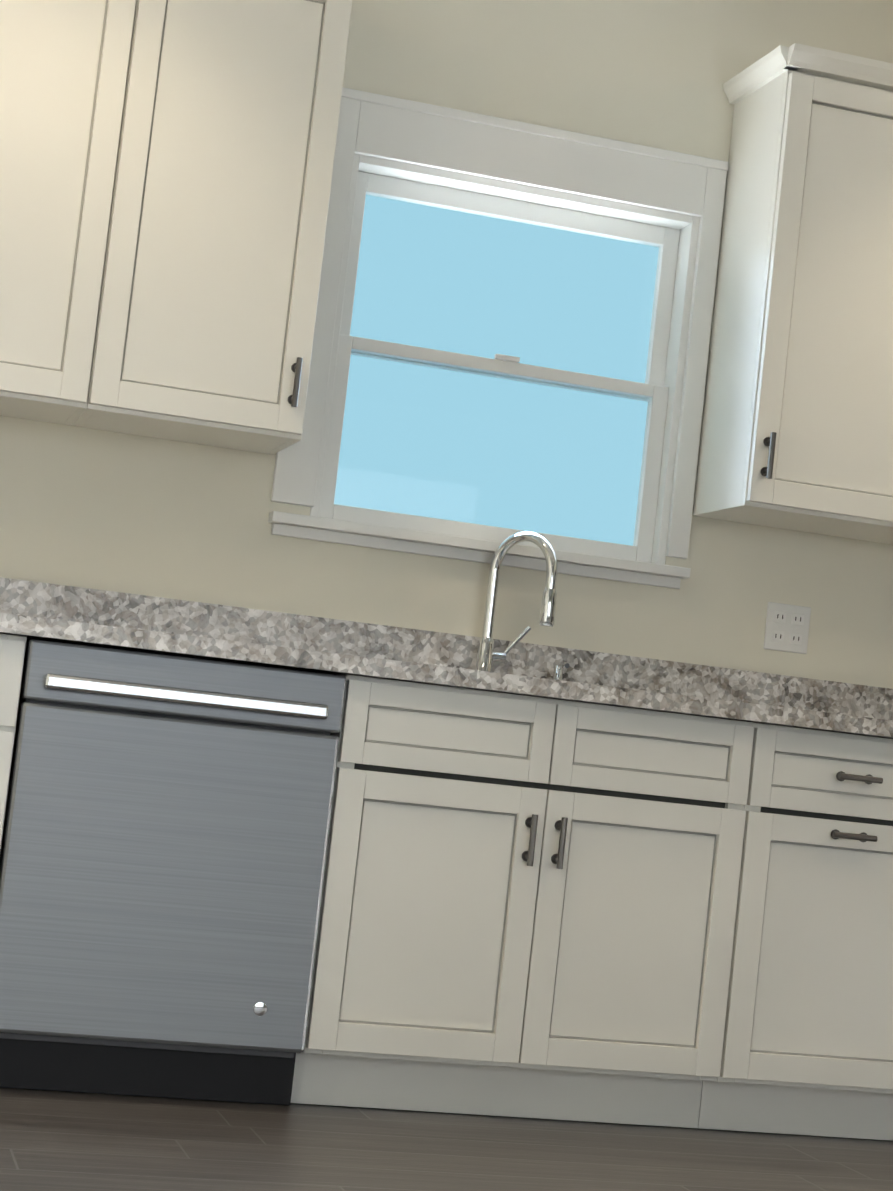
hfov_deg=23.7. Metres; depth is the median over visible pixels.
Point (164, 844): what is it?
dishwasher
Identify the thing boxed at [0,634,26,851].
base cabinet
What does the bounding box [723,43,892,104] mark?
crown molding
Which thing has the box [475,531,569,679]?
faucet
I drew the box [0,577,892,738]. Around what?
countertop
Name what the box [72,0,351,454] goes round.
upper cabinet
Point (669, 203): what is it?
window
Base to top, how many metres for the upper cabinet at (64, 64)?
1.021 m
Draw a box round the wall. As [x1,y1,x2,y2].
[0,0,892,688]
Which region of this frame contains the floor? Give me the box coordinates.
[0,1087,892,1190]
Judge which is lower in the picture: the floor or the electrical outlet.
the floor
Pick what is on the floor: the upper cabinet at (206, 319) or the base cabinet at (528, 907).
the base cabinet at (528, 907)
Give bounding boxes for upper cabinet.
[0,0,136,424]
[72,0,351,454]
[692,70,892,544]
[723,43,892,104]
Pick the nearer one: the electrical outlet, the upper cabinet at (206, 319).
the upper cabinet at (206, 319)
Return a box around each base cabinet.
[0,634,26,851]
[291,675,753,1127]
[698,723,892,1140]
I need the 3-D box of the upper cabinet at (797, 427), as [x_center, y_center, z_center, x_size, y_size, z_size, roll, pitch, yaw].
[0.966,-0.672,5.099,0.555,1.021,0.366,7,-4,-15]
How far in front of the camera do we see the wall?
5.07 m
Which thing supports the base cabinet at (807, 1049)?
on the floor
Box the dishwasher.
[0,639,345,1104]
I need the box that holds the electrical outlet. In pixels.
[763,602,810,653]
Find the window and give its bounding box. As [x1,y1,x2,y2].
[268,87,728,588]

